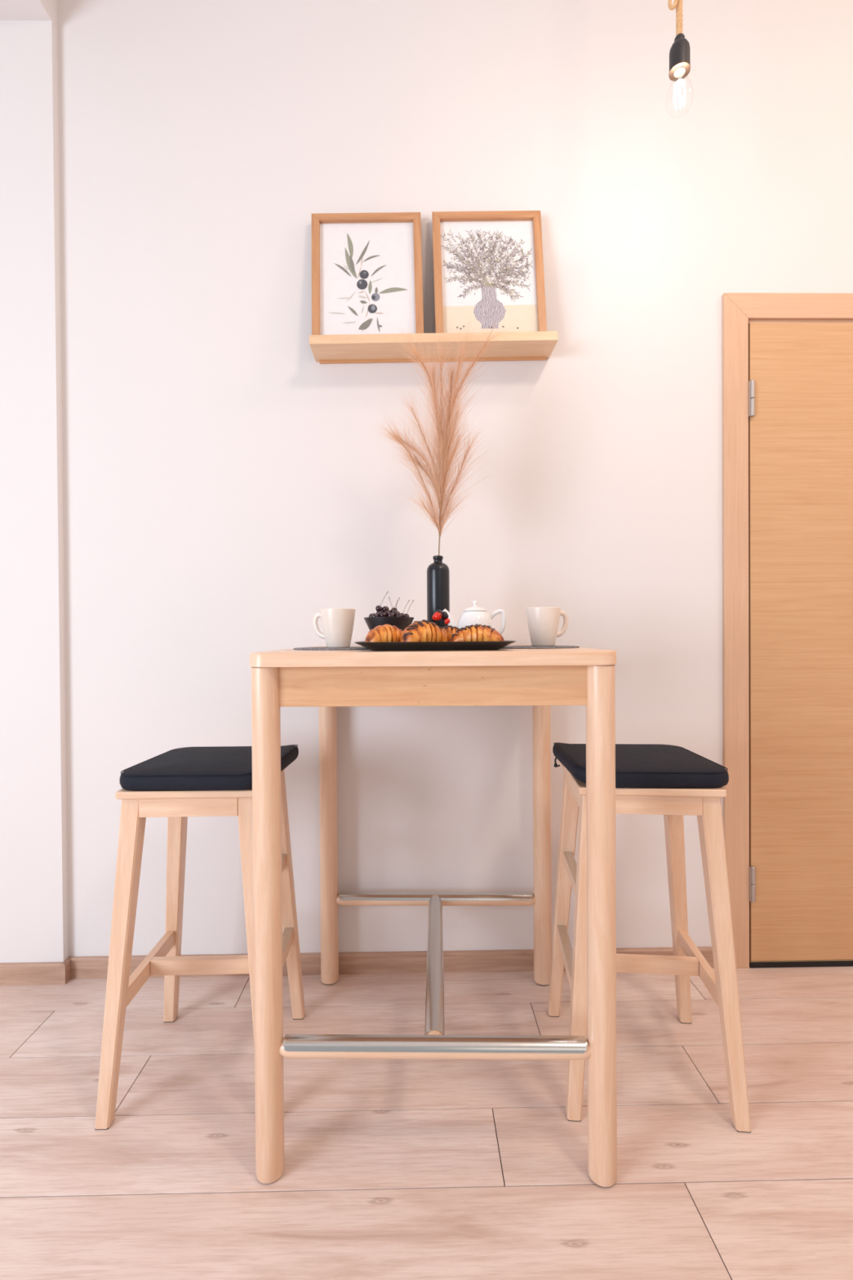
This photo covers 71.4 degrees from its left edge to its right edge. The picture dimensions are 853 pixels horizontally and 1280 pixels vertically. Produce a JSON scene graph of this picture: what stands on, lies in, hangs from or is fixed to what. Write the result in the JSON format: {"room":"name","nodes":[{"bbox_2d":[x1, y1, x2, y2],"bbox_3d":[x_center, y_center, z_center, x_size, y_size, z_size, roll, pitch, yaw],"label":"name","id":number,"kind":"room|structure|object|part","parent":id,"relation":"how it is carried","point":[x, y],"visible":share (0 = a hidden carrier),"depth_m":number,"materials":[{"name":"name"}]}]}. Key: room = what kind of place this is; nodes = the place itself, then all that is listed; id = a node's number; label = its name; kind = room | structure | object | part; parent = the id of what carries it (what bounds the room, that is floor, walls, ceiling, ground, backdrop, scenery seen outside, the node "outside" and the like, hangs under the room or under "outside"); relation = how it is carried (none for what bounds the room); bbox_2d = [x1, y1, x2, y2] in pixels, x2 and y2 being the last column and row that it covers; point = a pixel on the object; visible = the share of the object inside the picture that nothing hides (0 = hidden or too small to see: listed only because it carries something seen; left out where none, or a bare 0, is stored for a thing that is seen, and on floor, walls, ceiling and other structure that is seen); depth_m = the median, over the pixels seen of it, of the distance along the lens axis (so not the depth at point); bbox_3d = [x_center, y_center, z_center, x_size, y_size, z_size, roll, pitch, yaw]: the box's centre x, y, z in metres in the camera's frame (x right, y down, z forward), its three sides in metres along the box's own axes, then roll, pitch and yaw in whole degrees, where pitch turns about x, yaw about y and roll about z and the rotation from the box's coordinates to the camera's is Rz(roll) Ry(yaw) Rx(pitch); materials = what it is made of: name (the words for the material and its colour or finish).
{"room":"dining room","nodes":[
{"label":"dining room","id":0,"kind":"room"},
{"bbox_2d":[0,0,57,30],"bbox_3d":[-1.942,-2.042,0.645,1.667,0.397,2.500,0,1,-1],"label":"ceiling","id":1,"kind":"structure","parent":0,"point":[10,10],"depth_m":1.76,"materials":[{"name":"white paint"}]},
{"bbox_2d":[0,0,852,963],"bbox_3d":[-0.110,-0.614,1.874,5.350,3.300,0.130,0,1,-1],"label":"wall","id":2,"kind":"structure","parent":0,"point":[226,486],"depth_m":1.84,"materials":[{"name":"white paint"}]},
{"bbox_2d":[0,946,714,985],"bbox_3d":[-0.919,1.011,1.820,3.710,0.063,0.042,0,1,-1],"label":"baseboard","id":3,"kind":"structure","parent":2,"relation":"attached to","point":[505,960],"depth_m":1.84,"materials":[{"name":"brown wood"}]},
{"bbox_2d":[309,331,558,364],"bbox_3d":[0.021,-0.877,1.781,0.724,0.033,0.115,-1,1,-1],"label":"ledge","id":4,"kind":"object","parent":2,"relation":"attached to","point":[519,345],"visible":0.95,"depth_m":1.75,"materials":[{"name":"brown wood"}]},
{"bbox_2d":[311,212,423,334],"bbox_3d":[-0.178,-1.084,1.783,0.338,0.431,0.073,0,1,-1],"label":"framed print","id":5,"kind":"object","parent":4,"relation":"on","point":[366,268],"visible":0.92,"depth_m":1.79,"materials":[{"name":"white paper"}]},
{"bbox_3d":[-0.332,-1.080,1.781,0.024,0.426,0.018,-1,-7,-1],"label":"frame rail","id":6,"kind":"part","parent":5,"relation":"part of","materials":[{"name":"brown wood"}]},
{"bbox_3d":[-0.183,-1.284,1.807,0.330,0.024,0.018,-1,-7,-1],"label":"frame rail","id":7,"kind":"part","parent":5,"relation":"part of","materials":[{"name":"brown wood"}]},
{"bbox_3d":[-0.024,-1.087,1.786,0.024,0.426,0.018,-1,-7,-1],"label":"frame rail","id":8,"kind":"part","parent":5,"relation":"part of","materials":[{"name":"brown wood"}]},
{"bbox_3d":[0.020,-0.864,1.834,0.700,0.006,0.010,-1,1,-1],"label":"rail","id":9,"kind":"part","parent":4,"relation":"part of","materials":[{"name":"brown wood"}]},
{"bbox_2d":[431,210,546,333],"bbox_3d":[0.188,-1.093,1.789,0.338,0.431,0.073,0,1,-1],"label":"framed print","id":10,"kind":"object","parent":4,"relation":"on","point":[486,263],"visible":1,"depth_m":1.79,"materials":[{"name":"white paper"}]},
{"bbox_3d":[0.034,-1.090,1.787,0.024,0.426,0.018,-1,-7,-1],"label":"frame rail","id":11,"kind":"part","parent":10,"relation":"part of","materials":[{"name":"brown wood"}]},
{"bbox_3d":[0.183,-1.294,1.813,0.330,0.024,0.018,-1,-7,-1],"label":"frame rail","id":12,"kind":"part","parent":10,"relation":"part of","materials":[{"name":"brown wood"}]},
{"bbox_3d":[0.342,-1.097,1.792,0.024,0.426,0.018,-1,-7,-1],"label":"frame rail","id":13,"kind":"part","parent":10,"relation":"part of","materials":[{"name":"brown wood"}]},
{"bbox_2d":[722,293,852,968],"bbox_3d":[1.435,-0.027,1.857,1.012,2.106,0.026,0,1,-1],"label":"door","id":14,"kind":"structure","parent":2,"relation":"in","point":[788,357],"depth_m":1.85,"materials":[{"name":"brown wood"}]},
{"bbox_3d":[0.967,-0.023,1.855,0.076,2.105,0.014,0,1,-1],"label":"casing","id":15,"kind":"part","parent":14,"relation":"part of","materials":[{"name":"brown wood"}]},
{"bbox_3d":[1.428,-1.041,1.854,1.010,0.078,0.014,0,1,-1],"label":"casing","id":16,"kind":"part","parent":14,"relation":"part of","materials":[{"name":"brown wood"}]},
{"bbox_2d":[0,966,852,1279],"bbox_3d":[-0.065,1.070,-0.141,5.350,0.030,4.192,0,1,-1],"label":"floor","id":17,"kind":"structure","parent":0,"point":[395,1169],"depth_m":1.22,"materials":[{"name":"brown wood"}]},
{"bbox_2d":[94,765,305,1129],"bbox_3d":[-0.526,0.686,1.457,0.381,0.714,0.381,0,1,-1],"label":"bar stool","id":18,"kind":"object","parent":17,"relation":"on","point":[166,959],"visible":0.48,"depth_m":1.31,"materials":[{"name":"brown wood"}]},
{"bbox_3d":[-0.669,0.696,1.306,0.056,0.695,0.117,0,1,44],"label":"leg","id":19,"kind":"part","parent":18,"relation":"part of","materials":[{"name":"brown wood"}]},
{"bbox_3d":[-0.677,0.693,1.601,0.117,0.695,0.056,0,1,44],"label":"leg","id":20,"kind":"part","parent":18,"relation":"part of","materials":[{"name":"brown wood"}]},
{"bbox_3d":[-0.528,0.338,1.454,0.314,0.016,0.314,0,1,-1],"label":"seat","id":21,"kind":"part","parent":18,"relation":"part of","materials":[{"name":"brown wood"}]},
{"bbox_2d":[120,744,298,791],"bbox_3d":[-0.514,0.305,1.456,0.343,0.048,0.330,0,1,2],"label":"seat cushion","id":22,"kind":"object","parent":18,"relation":"on","point":[220,767],"visible":0.82,"depth_m":1.33,"materials":[{"name":"black fabric"}]},
{"bbox_3d":[-0.375,0.694,1.314,0.117,0.695,0.056,0,1,44],"label":"leg","id":23,"kind":"part","parent":18,"relation":"part of","materials":[{"name":"brown wood"}]},
{"bbox_3d":[-0.382,0.691,1.608,0.056,0.695,0.117,0,1,44],"label":"leg","id":24,"kind":"part","parent":18,"relation":"part of","materials":[{"name":"brown wood"}]},
{"bbox_2d":[249,644,617,1186],"bbox_3d":[0.020,0.529,1.474,0.708,1.020,0.708,0,1,1],"label":"bar table","id":25,"kind":"object","parent":17,"relation":"on","point":[326,680],"visible":0.98,"depth_m":1.14,"materials":[{"name":"brown wood"}]},
{"bbox_3d":[-0.309,0.547,1.156,0.054,0.988,0.054,0,1,1],"label":"leg","id":26,"kind":"part","parent":25,"relation":"part of","materials":[{"name":"brown wood"}]},
{"bbox_3d":[-0.298,0.541,1.803,0.054,0.988,0.054,0,1,1],"label":"leg","id":27,"kind":"part","parent":25,"relation":"part of","materials":[{"name":"brown wood"}]},
{"bbox_2d":[293,646,368,649],"bbox_3d":[-0.201,0.019,1.398,0.220,0.003,0.220,0,1,-1],"label":"placemat","id":28,"kind":"object","parent":25,"relation":"on","point":[324,647],"visible":0.67,"depth_m":1.31,"materials":[{"name":"grey fabric"}]},
{"bbox_2d":[312,608,355,648],"bbox_3d":[-0.214,-0.027,1.391,0.096,0.090,0.082,-1,1,-17],"label":"mug","id":29,"kind":"object","parent":28,"relation":"on","point":[337,623],"visible":1,"depth_m":1.36,"materials":[{"name":"beige ceramic"}]},
{"bbox_3d":[-0.254,-0.034,1.409,0.037,0.065,0.008,0,1,19],"label":"handle","id":30,"kind":"part","parent":29,"relation":"part of","materials":[{"name":"beige ceramic"}]},
{"bbox_2d":[364,617,413,631],"bbox_3d":[-0.090,-0.018,1.425,0.120,0.071,0.120,0,1,-1],"label":"bowl","id":31,"kind":"object","parent":25,"relation":"on","point":[402,623],"visible":0.32,"depth_m":1.38,"materials":[{"name":"black ceramic"}]},
{"bbox_2d":[371,613,378,617],"bbox_3d":[-0.120,-0.054,1.389,0.016,0.015,0.016,0,1,32],"label":"cherry","id":32,"kind":"object","parent":31,"relation":"in","point":[373,615],"visible":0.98,"depth_m":1.38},
{"bbox_2d":[375,591,387,611],"bbox_3d":[-0.107,-0.091,1.415,0.030,0.049,0.016,-1,1,-14],"label":"cherry","id":33,"kind":"object","parent":31,"relation":"in","point":[378,607],"visible":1,"depth_m":1.41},
{"bbox_2d":[379,612,386,617],"bbox_3d":[-0.093,-0.055,1.387,0.037,0.020,0.017,0,1,38],"label":"cherry","id":34,"kind":"object","parent":31,"relation":"on","point":[382,614],"visible":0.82,"depth_m":1.39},
{"bbox_2d":[382,606,388,611],"bbox_3d":[-0.098,-0.073,1.418,0.017,0.015,0.017,0,1,40],"label":"cherry","id":35,"kind":"object","parent":31,"relation":"in","point":[384,608],"visible":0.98,"depth_m":1.41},
{"bbox_2d":[383,609,390,617],"bbox_3d":[-0.094,-0.063,1.410,0.016,0.016,0.016,-1,1,-26],"label":"cherry","id":36,"kind":"object","parent":31,"relation":"in","point":[386,611],"visible":0.61,"depth_m":1.40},
{"bbox_2d":[387,612,394,617],"bbox_3d":[-0.083,-0.056,1.390,0.017,0.016,0.016,0,1,44],"label":"cherry","id":37,"kind":"object","parent":31,"relation":"in","point":[389,615],"visible":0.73,"depth_m":1.38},
{"bbox_2d":[388,596,398,617],"bbox_3d":[-0.078,-0.079,1.420,0.016,0.049,0.030,-1,1,-23],"label":"cherry","id":38,"kind":"object","parent":31,"relation":"in","point":[394,612],"visible":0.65,"depth_m":1.41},
{"bbox_2d":[391,597,399,612],"bbox_3d":[-0.071,-0.081,1.420,0.033,0.039,0.017,0,1,37],"label":"cherry","id":39,"kind":"object","parent":31,"relation":"in","point":[394,608],"visible":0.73,"depth_m":1.42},
{"bbox_2d":[395,613,402,617],"bbox_3d":[-0.065,-0.056,1.398,0.017,0.016,0.016,0,1,-12],"label":"cherry","id":40,"kind":"object","parent":31,"relation":"in","point":[397,615],"visible":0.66,"depth_m":1.39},
{"bbox_2d":[402,600,413,617],"bbox_3d":[-0.041,-0.071,1.409,0.034,0.048,0.017,0,1,27],"label":"cherry","id":41,"kind":"object","parent":31,"relation":"in","point":[406,615],"visible":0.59,"depth_m":1.41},
{"bbox_3d":[0.021,0.790,1.476,0.037,0.037,0.623,0,1,1],"label":"foot rail","id":42,"kind":"part","parent":25,"relation":"part of","materials":[{"name":"silver metal"}]},
{"bbox_2d":[354,640,515,650],"bbox_3d":[0.017,0.011,1.259,0.327,0.018,0.181,0,1,-1],"label":"serving plate","id":43,"kind":"object","parent":25,"relation":"on","point":[381,646],"visible":0.91,"depth_m":1.18,"materials":[{"name":"black ceramic"}]},
{"bbox_2d":[364,624,403,642],"bbox_3d":[-0.085,-0.009,1.261,0.097,0.049,0.065,-1,1,-25],"label":"croissant","id":44,"kind":"object","parent":43,"relation":"on","point":[385,633],"visible":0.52,"depth_m":1.24,"materials":[{"name":"orange food"}]},
{"bbox_2d":[400,619,448,641],"bbox_3d":[-0.006,-0.014,1.239,0.109,0.057,0.074,-1,1,-28],"label":"croissant","id":45,"kind":"object","parent":43,"relation":"on","point":[424,630],"visible":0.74,"depth_m":1.21,"materials":[{"name":"food"}]},
{"bbox_2d":[431,611,442,620],"bbox_3d":[0.022,-0.050,1.240,0.022,0.019,0.018,0,1,15],"label":"strawberry","id":46,"kind":"object","parent":45,"relation":"on","point":[437,615],"visible":1,"depth_m":1.23,"materials":[{"name":"red food"}]},
{"bbox_2d":[441,611,448,620],"bbox_3d":[0.037,-0.050,1.246,0.017,0.019,0.016,-1,1,-16],"label":"blackberry","id":47,"kind":"object","parent":45,"relation":"on","point":[445,615],"visible":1,"depth_m":1.24,"materials":[{"name":"black food"}]},
{"bbox_2d":[444,617,449,624],"bbox_3d":[0.043,-0.039,1.244,0.012,0.013,0.012,-1,1,-41],"label":"strawberry","id":48,"kind":"object","parent":45,"relation":"on","point":[446,620],"visible":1,"depth_m":1.24,"materials":[{"name":"red food"}]},
{"bbox_2d":[440,625,459,641],"bbox_3d":[0.052,-0.009,1.305,0.083,0.046,0.060,0,1,-7],"label":"croissant","id":49,"kind":"object","parent":43,"relation":"on","point":[449,630],"visible":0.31,"depth_m":1.28,"materials":[{"name":"food"}]},
{"bbox_2d":[449,623,504,641],"bbox_3d":[0.107,-0.010,1.250,0.114,0.048,0.062,0,1,5],"label":"croissant","id":50,"kind":"object","parent":43,"relation":"on","point":[475,633],"visible":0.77,"depth_m":1.23,"materials":[{"name":"food"}]},
{"bbox_3d":[0.016,0.792,1.153,0.600,0.037,0.037,0,1,1],"label":"foot rail","id":51,"kind":"part","parent":25,"relation":"part of","materials":[{"name":"silver metal"}]},
{"bbox_3d":[0.027,0.786,1.799,0.600,0.037,0.037,0,1,1],"label":"foot rail","id":52,"kind":"part","parent":25,"relation":"part of","materials":[{"name":"silver metal"}]},
{"bbox_2d":[426,555,449,627],"bbox_3d":[0.031,-0.101,1.546,0.059,0.237,0.059,0,1,-1],"label":"bottle vase","id":53,"kind":"object","parent":25,"relation":"on","point":[437,572],"visible":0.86,"depth_m":1.52,"materials":[{"name":"black ceramic"}]},
{"bbox_2d":[368,311,511,555],"bbox_3d":[0.036,-0.424,1.538,0.383,0.842,0.233,0,1,8],"label":"dried pampas grass","id":54,"kind":"object","parent":53,"relation":"in","point":[445,448],"depth_m":1.53,"materials":[{"name":"beige plant"}]},
{"bbox_3d":[0.034,-0.163,1.546,0.008,0.319,0.003,0,1,-1],"label":"stem","id":55,"kind":"part","parent":54,"relation":"part of","materials":[{"name":"beige plant"}]},
{"bbox_2d":[442,600,506,634],"bbox_3d":[0.114,-0.038,1.419,0.138,0.113,0.085,0,1,27],"label":"teapot","id":56,"kind":"object","parent":25,"relation":"on","point":[474,615],"visible":0.58,"depth_m":1.40,"materials":[{"name":"white ceramic"}]},
{"bbox_3d":[0.062,-0.037,1.417,0.053,0.076,0.025,0,1,-1],"label":"spout","id":57,"kind":"part","parent":56,"relation":"part of","materials":[{"name":"white ceramic"}]},
{"bbox_3d":[0.116,-0.081,1.418,0.057,0.025,0.057,0,1,-1],"label":"lid","id":58,"kind":"part","parent":56,"relation":"part of","materials":[{"name":"white ceramic"}]},
{"bbox_3d":[0.170,-0.038,1.419,0.042,0.073,0.007,0,1,-1],"label":"handle","id":59,"kind":"part","parent":56,"relation":"part of","materials":[{"name":"white ceramic"}]},
{"bbox_2d":[502,645,579,648],"bbox_3d":[0.249,0.016,1.406,0.220,0.003,0.220,0,1,-1],"label":"placemat","id":60,"kind":"object","parent":25,"relation":"on","point":[506,646],"visible":0.6,"depth_m":1.32,"materials":[{"name":"grey fabric"}]},
{"bbox_2d":[525,607,568,646],"bbox_3d":[0.280,-0.031,1.407,0.082,0.090,0.096,0,1,36],"label":"mug","id":61,"kind":"object","parent":60,"relation":"on","point":[543,623],"visible":1,"depth_m":1.37,"materials":[{"name":"beige ceramic"}]},
{"bbox_3d":[0.323,-0.038,1.416,0.037,0.065,0.008,-1,1,-18],"label":"handle","id":62,"kind":"part","parent":61,"relation":"part of","materials":[{"name":"beige ceramic"}]},
{"bbox_3d":[0.349,0.537,1.791,0.054,0.988,0.054,0,1,1],"label":"leg","id":63,"kind":"part","parent":25,"relation":"part of","materials":[{"name":"brown wood"}]},
{"bbox_3d":[0.337,0.543,1.145,0.054,0.988,0.054,0,1,1],"label":"leg","id":64,"kind":"part","parent":25,"relation":"part of","materials":[{"name":"brown wood"}]},
{"bbox_2d":[547,763,751,1133],"bbox_3d":[0.509,0.679,1.450,0.381,0.714,0.381,0,1,5],"label":"bar stool","id":65,"kind":"object","parent":17,"relation":"on","point":[674,803],"visible":0.78,"depth_m":1.30,"materials":[{"name":"brown wood"}]},
{"bbox_3d":[0.375,0.686,1.610,0.056,0.695,0.117,-1,1,-40],"label":"leg","id":66,"kind":"part","parent":65,"relation":"part of","materials":[{"name":"brown wood"}]},
{"bbox_3d":[0.349,0.689,1.317,0.117,0.695,0.056,-1,1,-40],"label":"leg","id":67,"kind":"part","parent":65,"relation":"part of","materials":[{"name":"brown wood"}]},
{"bbox_2d":[552,742,728,788],"bbox_3d":[0.504,0.303,1.452,0.344,0.058,0.330,0,1,1],"label":"seat cushion","id":68,"kind":"object","parent":65,"relation":"on","point":[637,766],"visible":0.9,"depth_m":1.33,"materials":[{"name":"black fabric"}]},
{"bbox_3d":[0.506,0.331,1.447,0.314,0.016,0.314,0,1,5],"label":"seat","id":69,"kind":"part","parent":65,"relation":"part of","materials":[{"name":"brown wood"}]},
{"bbox_3d":[0.669,0.684,1.584,0.117,0.695,0.056,-1,1,-40],"label":"leg","id":70,"kind":"part","parent":65,"relation":"part of","materials":[{"name":"brown wood"}]},
{"bbox_3d":[0.642,0.687,1.290,0.056,0.695,0.117,-1,1,-40],"label":"leg","id":71,"kind":"part","parent":65,"relation":"part of","materials":[{"name":"brown wood"}]},
{"bbox_3d":[-0.088,-2.295,-0.176,5.550,0.100,4.200,0,1,-1],"label":"ceiling","id":72,"kind":"structure","parent":0,"visible":0},
{"bbox_2d":[666,0,693,118],"bbox_3d":[0.592,-1.751,1.390,0.110,1.031,0.110,0,1,-1],"label":"pendant lamp","id":73,"kind":"object","parent":72,"relation":"hanging from","point":[680,50],"visible":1,"depth_m":1.39,"materials":[{"name":"black plastic"}]},
{"bbox_2d":[668,33,690,81],"bbox_3d":[0.595,-1.375,1.394,0.047,0.081,0.047,0,1,-1],"label":"socket","id":74,"kind":"object","parent":73,"relation":"attached to","point":[680,51],"depth_m":1.38,"materials":[{"name":"black metal"}]}
]}

